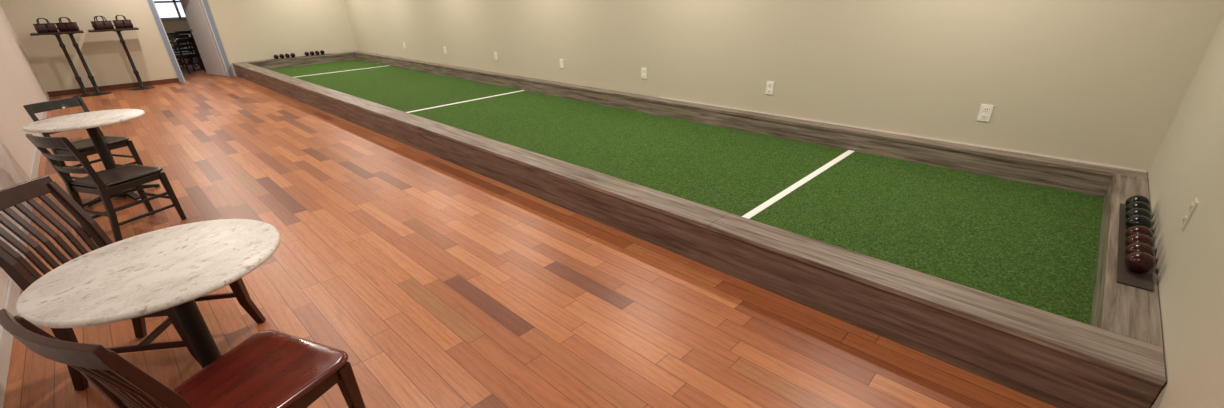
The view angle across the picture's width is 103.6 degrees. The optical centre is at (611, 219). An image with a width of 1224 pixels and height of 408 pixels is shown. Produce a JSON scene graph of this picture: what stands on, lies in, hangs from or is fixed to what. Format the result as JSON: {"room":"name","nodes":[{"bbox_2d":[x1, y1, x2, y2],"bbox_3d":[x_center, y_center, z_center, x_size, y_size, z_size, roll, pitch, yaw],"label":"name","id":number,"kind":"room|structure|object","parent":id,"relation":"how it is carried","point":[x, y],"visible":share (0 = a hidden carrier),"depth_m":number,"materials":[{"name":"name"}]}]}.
{"room":"sports facility","nodes":[
{"label":"sports facility","id":0,"kind":"room"},
{"bbox_2d":[0,5,45,309],"bbox_3d":[-8.769,-2.653,6.741,23.723,2.750,0.120,21,34,39],"label":"wall","id":1,"kind":"structure","parent":0,"point":[20,85],"depth_m":5.69,"materials":[{"name":"white paint"}]},
{"bbox_2d":[0,92,48,407],"bbox_3d":[-5.726,-0.326,4.753,15.508,0.100,0.015,21,34,39],"label":"baseboard","id":2,"kind":"structure","parent":1,"relation":"attached to","point":[13,290],"depth_m":2.84,"materials":[{"name":"white paint"}]},
{"bbox_2d":[161,19,194,52],"bbox_3d":[-15.082,-6.950,16.158,0.120,2.750,6.080,21,34,39],"label":"wall","id":3,"kind":"structure","parent":0,"point":[172,25],"depth_m":16.45,"materials":[{"name":"beige paint"}]},
{"bbox_2d":[153,0,186,19],"bbox_3d":[-14.741,-7.336,16.218,0.060,1.100,1.580,21,34,39],"label":"window","id":4,"kind":"structure","parent":3,"relation":"in","point":[167,9],"depth_m":16.20,"materials":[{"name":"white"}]},
{"bbox_2d":[0,0,356,91],"bbox_3d":[-9.310,-4.705,11.094,0.120,2.750,6.080,21,34,39],"label":"wall","id":5,"kind":"structure","parent":0,"point":[248,30],"depth_m":10.46,"materials":[{"name":"beige paint"}]},
{"bbox_2d":[47,78,179,96],"bbox_3d":[-10.611,-2.839,10.331,0.015,0.100,2.080,21,34,39],"label":"baseboard","id":6,"kind":"structure","parent":5,"relation":"attached to","point":[172,80],"depth_m":10.29,"materials":[{"name":"brown wood"}]},
{"bbox_2d":[147,0,232,81],"bbox_3d":[-9.614,-4.293,10.931,0.160,2.160,1.020,21,34,39],"label":"trim","id":7,"kind":"structure","parent":5,"relation":"attached to","point":[151,3],"depth_m":10.98,"materials":[{"name":"white paint"}]},
{"bbox_2d":[180,0,226,75],"bbox_3d":[-9.778,-4.469,11.440,0.840,2.030,0.066,12,28,26],"label":"door","id":8,"kind":"structure","parent":5,"relation":"in","point":[193,10],"depth_m":11.47,"materials":[{"name":"white paint"}]},
{"bbox_2d":[3,57,1056,407],"bbox_3d":[-6.545,-2.358,9.312,23.843,0.100,6.320,21,34,39],"label":"floor","id":9,"kind":"structure","parent":0,"point":[441,283],"depth_m":2.87,"materials":[{"name":"brown wood"}]},
{"bbox_2d":[30,30,111,96],"bbox_3d":[-10.599,-3.043,9.477,0.540,1.200,0.710,21,34,39],"label":"bar table","id":10,"kind":"object","parent":9,"relation":"on","point":[70,33],"visible":0.98,"depth_m":9.49,"materials":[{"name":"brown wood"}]},
{"bbox_2d":[33,18,57,32],"bbox_3d":[-10.669,-3.644,9.055,0.213,0.251,0.260,14,30,29],"label":"bag","id":11,"kind":"object","parent":10,"relation":"on","point":[47,27],"visible":1,"depth_m":9.01,"materials":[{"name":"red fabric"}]},
{"bbox_2d":[55,17,78,31],"bbox_3d":[-10.540,-3.767,9.306,0.260,0.251,0.213,-18,30,-30],"label":"bag","id":12,"kind":"object","parent":10,"relation":"on","point":[63,26],"visible":0.99,"depth_m":9.26,"materials":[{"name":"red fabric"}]},
{"bbox_2d":[23,97,142,178],"bbox_3d":[-5.087,-0.722,4.691,0.532,0.840,0.430,6,26,16],"label":"dining chair","id":13,"kind":"object","parent":9,"relation":"on","point":[85,147],"visible":0.42,"depth_m":4.65,"materials":[{"name":"black paint"}]},
{"bbox_2d":[22,109,160,207],"bbox_3d":[-4.617,-0.549,4.400,0.772,0.750,0.772,-10,27,-17],"label":"cafe table","id":14,"kind":"object","parent":9,"relation":"on","point":[89,121],"visible":0.8,"depth_m":4.27,"materials":[{"name":"white stone"}]},
{"bbox_2d":[25,134,186,241],"bbox_3d":[-3.876,-0.297,3.727,0.430,0.840,0.532,7,27,17],"label":"dining chair","id":15,"kind":"object","parent":9,"relation":"on","point":[121,178],"visible":0.91,"depth_m":3.64,"materials":[{"name":"black paint"}]},
{"bbox_2d":[88,27,154,89],"bbox_3d":[-10.128,-3.327,10.046,0.540,1.200,0.740,21,34,39],"label":"bar table","id":16,"kind":"object","parent":9,"relation":"on","point":[142,87],"visible":1,"depth_m":10.01,"materials":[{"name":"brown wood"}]},
{"bbox_2d":[90,16,113,29],"bbox_3d":[-10.166,-3.912,9.589,0.213,0.251,0.260,11,28,24],"label":"bag","id":17,"kind":"object","parent":16,"relation":"on","point":[97,25],"visible":1,"depth_m":9.54,"materials":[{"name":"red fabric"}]},
{"bbox_2d":[112,15,133,28],"bbox_3d":[-10.023,-4.041,9.852,0.213,0.251,0.260,17,31,34],"label":"bag","id":18,"kind":"object","parent":16,"relation":"on","point":[119,24],"visible":0.98,"depth_m":9.80,"materials":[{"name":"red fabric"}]},
{"bbox_2d":[0,175,265,390],"bbox_3d":[-2.305,0.283,2.302,0.715,0.936,0.480,-5,26,-7],"label":"dining chair","id":19,"kind":"object","parent":9,"relation":"on","point":[20,271],"visible":0.3,"depth_m":2.22,"materials":[{"name":"brown wood"}]},
{"bbox_2d":[15,219,279,368],"bbox_3d":[-1.730,0.499,2.024,0.772,0.750,0.772,11,28,24],"label":"cafe table","id":20,"kind":"object","parent":9,"relation":"on","point":[175,266],"visible":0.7,"depth_m":1.80,"materials":[{"name":"white stone"}]},
{"bbox_2d":[166,32,188,61],"bbox_3d":[-13.043,-5.103,14.384,0.430,0.840,0.532,-20,31,-33],"label":"dining chair","id":21,"kind":"object","parent":9,"relation":"on","point":[177,33],"visible":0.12,"depth_m":14.40,"materials":[{"name":"black paint"}]},
{"bbox_2d":[168,36,196,67],"bbox_3d":[-11.591,-4.453,12.928,0.430,0.840,0.532,-16,29,-28],"label":"dining chair","id":22,"kind":"object","parent":9,"relation":"on","point":[169,37],"visible":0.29,"depth_m":12.96,"materials":[{"name":"black paint"}]},
{"bbox_2d":[0,309,365,407],"bbox_3d":[-1.294,0.579,1.621,0.480,0.936,0.627,8,27,19],"label":"dining chair","id":23,"kind":"object","parent":9,"relation":"on","point":[269,368],"visible":1,"depth_m":1.64,"materials":[{"name":"brown wood"}]},
{"bbox_2d":[175,30,193,58],"bbox_3d":[-13.706,-5.601,15.470,0.532,0.840,0.430,14,30,29],"label":"dining chair","id":24,"kind":"object","parent":9,"relation":"on","point":[189,31],"visible":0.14,"depth_m":15.22,"materials":[{"name":"black paint"}]},
{"bbox_2d":[171,34,198,66],"bbox_3d":[-12.249,-4.799,13.697,0.532,0.840,0.430,11,28,24],"label":"dining chair","id":25,"kind":"object","parent":9,"relation":"on","point":[185,35],"visible":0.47,"depth_m":13.60,"materials":[{"name":"black paint"}]},
{"bbox_2d":[172,41,203,69],"bbox_3d":[-11.047,-4.375,12.831,0.400,0.750,0.760,21,34,39],"label":"dining table","id":26,"kind":"object","parent":9,"relation":"on","point":[191,42],"visible":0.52,"depth_m":12.76,"materials":[{"name":"brown wood"}]},
{"bbox_2d":[175,37,205,73],"bbox_3d":[-10.908,-4.191,12.338,0.532,0.840,0.430,8,27,19],"label":"dining chair","id":27,"kind":"object","parent":9,"relation":"on","point":[184,55],"visible":0.77,"depth_m":12.25,"materials":[{"name":"black paint"}]},
{"bbox_2d":[232,51,1165,407],"bbox_3d":[-2.539,-1.917,7.682,15.503,0.300,2.916,21,34,39],"label":"court","id":28,"kind":"object","parent":9,"relation":"on","point":[997,266],"visible":1,"depth_m":3.68,"materials":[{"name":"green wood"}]},
{"bbox_2d":[269,54,327,59],"bbox_3d":[-8.059,-4.190,12.432,0.120,0.008,1.500,21,34,39],"label":"tray","id":29,"kind":"object","parent":28,"relation":"on","point":[320,54],"visible":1,"depth_m":12.34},
{"bbox_2d":[1117,203,1153,291],"bbox_3d":[2.941,0.119,2.714,0.124,0.008,1.250,21,34,39],"label":"tray","id":30,"kind":"object","parent":28,"relation":"on","point":[1144,281],"visible":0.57,"depth_m":2.41,"materials":[{"name":"wood"}]},
{"bbox_2d":[1125,195,1149,205],"bbox_3d":[3.289,-0.097,3.014,0.107,0.107,0.107,-14,28,-24],"label":"ball","id":31,"kind":"object","parent":30,"relation":"on","point":[1134,198],"visible":0.51,"depth_m":2.99,"materials":[{"name":"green plastic"}]},
{"bbox_2d":[1125,201,1150,212],"bbox_3d":[3.199,-0.055,2.930,0.107,0.107,0.107,-11,27,-19],"label":"ball","id":32,"kind":"object","parent":30,"relation":"on","point":[1137,204],"visible":0.53,"depth_m":2.90,"materials":[{"name":"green plastic"}]},
{"bbox_2d":[1125,215,1151,228],"bbox_3d":[3.019,0.030,2.763,0.107,0.106,0.107,-17,30,-30],"label":"ball","id":33,"kind":"object","parent":30,"relation":"on","point":[1136,220],"visible":0.7,"depth_m":2.73,"materials":[{"name":"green plastic"}]},
{"bbox_2d":[1125,208,1151,219],"bbox_3d":[3.109,-0.013,2.847,0.107,0.107,0.107,-11,27,-19],"label":"ball","id":34,"kind":"object","parent":30,"relation":"on","point":[1136,211],"visible":0.6,"depth_m":2.82,"materials":[{"name":"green plastic"}]},
{"bbox_2d":[1124,234,1153,247],"bbox_3d":[2.805,0.131,2.563,0.107,0.107,0.107,-11,27,-19],"label":"ball","id":35,"kind":"object","parent":30,"relation":"on","point":[1134,238],"visible":0.57,"depth_m":2.54,"materials":[{"name":"red plastic"}]},
{"bbox_2d":[1125,226,1152,238],"bbox_3d":[2.895,0.088,2.647,0.107,0.107,0.107,-12,27,-20],"label":"ball","id":36,"kind":"object","parent":30,"relation":"on","point":[1132,230],"visible":0.64,"depth_m":2.62,"materials":[{"name":"red plastic"}]},
{"bbox_2d":[1124,242,1154,256],"bbox_3d":[2.715,0.173,2.479,0.107,0.107,0.107,-10,27,-16],"label":"ball","id":37,"kind":"object","parent":30,"relation":"on","point":[1134,247],"visible":0.66,"depth_m":2.45,"materials":[{"name":"red plastic"}]},
{"bbox_2d":[1124,252,1155,272],"bbox_3d":[2.625,0.215,2.396,0.107,0.107,0.107,-8,26,-13],"label":"ball","id":38,"kind":"object","parent":30,"relation":"on","point":[1137,262],"visible":1,"depth_m":2.37,"materials":[{"name":"red plastic"}]},
{"bbox_2d":[345,0,1223,173],"bbox_3d":[-4.436,-4.654,10.699,23.843,2.750,0.120,21,34,39],"label":"wall","id":39,"kind":"structure","parent":0,"point":[1106,82],"depth_m":4.67,"materials":[{"name":"beige paint"}]},
{"bbox_2d":[560,59,563,67],"bbox_3d":[-0.812,-2.513,7.787,0.088,0.142,0.012,21,34,39],"label":"wall outlet","id":40,"kind":"object","parent":39,"relation":"attached to","point":[561,60],"visible":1,"depth_m":7.78,"materials":[{"name":"white plastic"}]},
{"bbox_2d":[641,68,646,78],"bbox_3d":[0.443,-2.025,6.685,0.088,0.142,0.012,21,34,39],"label":"wall outlet","id":41,"kind":"object","parent":39,"relation":"attached to","point":[643,70],"visible":1,"depth_m":6.68,"materials":[{"name":"white plastic"}]},
{"bbox_2d":[765,81,773,94],"bbox_3d":[1.800,-1.498,5.495,0.088,0.142,0.012,21,34,39],"label":"wall outlet","id":42,"kind":"object","parent":39,"relation":"attached to","point":[770,85],"visible":1,"depth_m":5.49,"materials":[{"name":"white plastic"}]},
{"bbox_2d":[659,97,1146,171],"bbox_3d":[2.354,-1.020,5.144,4.713,0.014,0.007,21,34,39],"label":"trim","id":43,"kind":"structure","parent":39,"relation":"attached to","point":[659,97],"depth_m":4.52,"materials":[{"name":"beige wood"}]},
{"bbox_2d":[977,104,993,121],"bbox_3d":[3.264,-0.928,4.211,0.088,0.142,0.012,21,34,39],"label":"wall outlet","id":44,"kind":"object","parent":39,"relation":"attached to","point":[985,112],"visible":1,"depth_m":4.21,"materials":[{"name":"white plastic"}]},
{"bbox_2d":[1147,15,1223,407],"bbox_3d":[1.936,-0.298,1.154,0.120,2.750,6.200,21,34,39],"label":"wall","id":45,"kind":"structure","parent":0,"point":[1188,164],"depth_m":2.12,"materials":[{"name":"beige paint"}]},
{"bbox_2d":[1180,197,1198,230],"bbox_3d":[2.717,-0.024,2.269,0.012,0.142,0.088,21,34,39],"label":"wall outlet","id":46,"kind":"object","parent":45,"relation":"attached to","point":[1194,204],"visible":1,"depth_m":2.25,"materials":[{"name":"beige plastic"}]}
]}

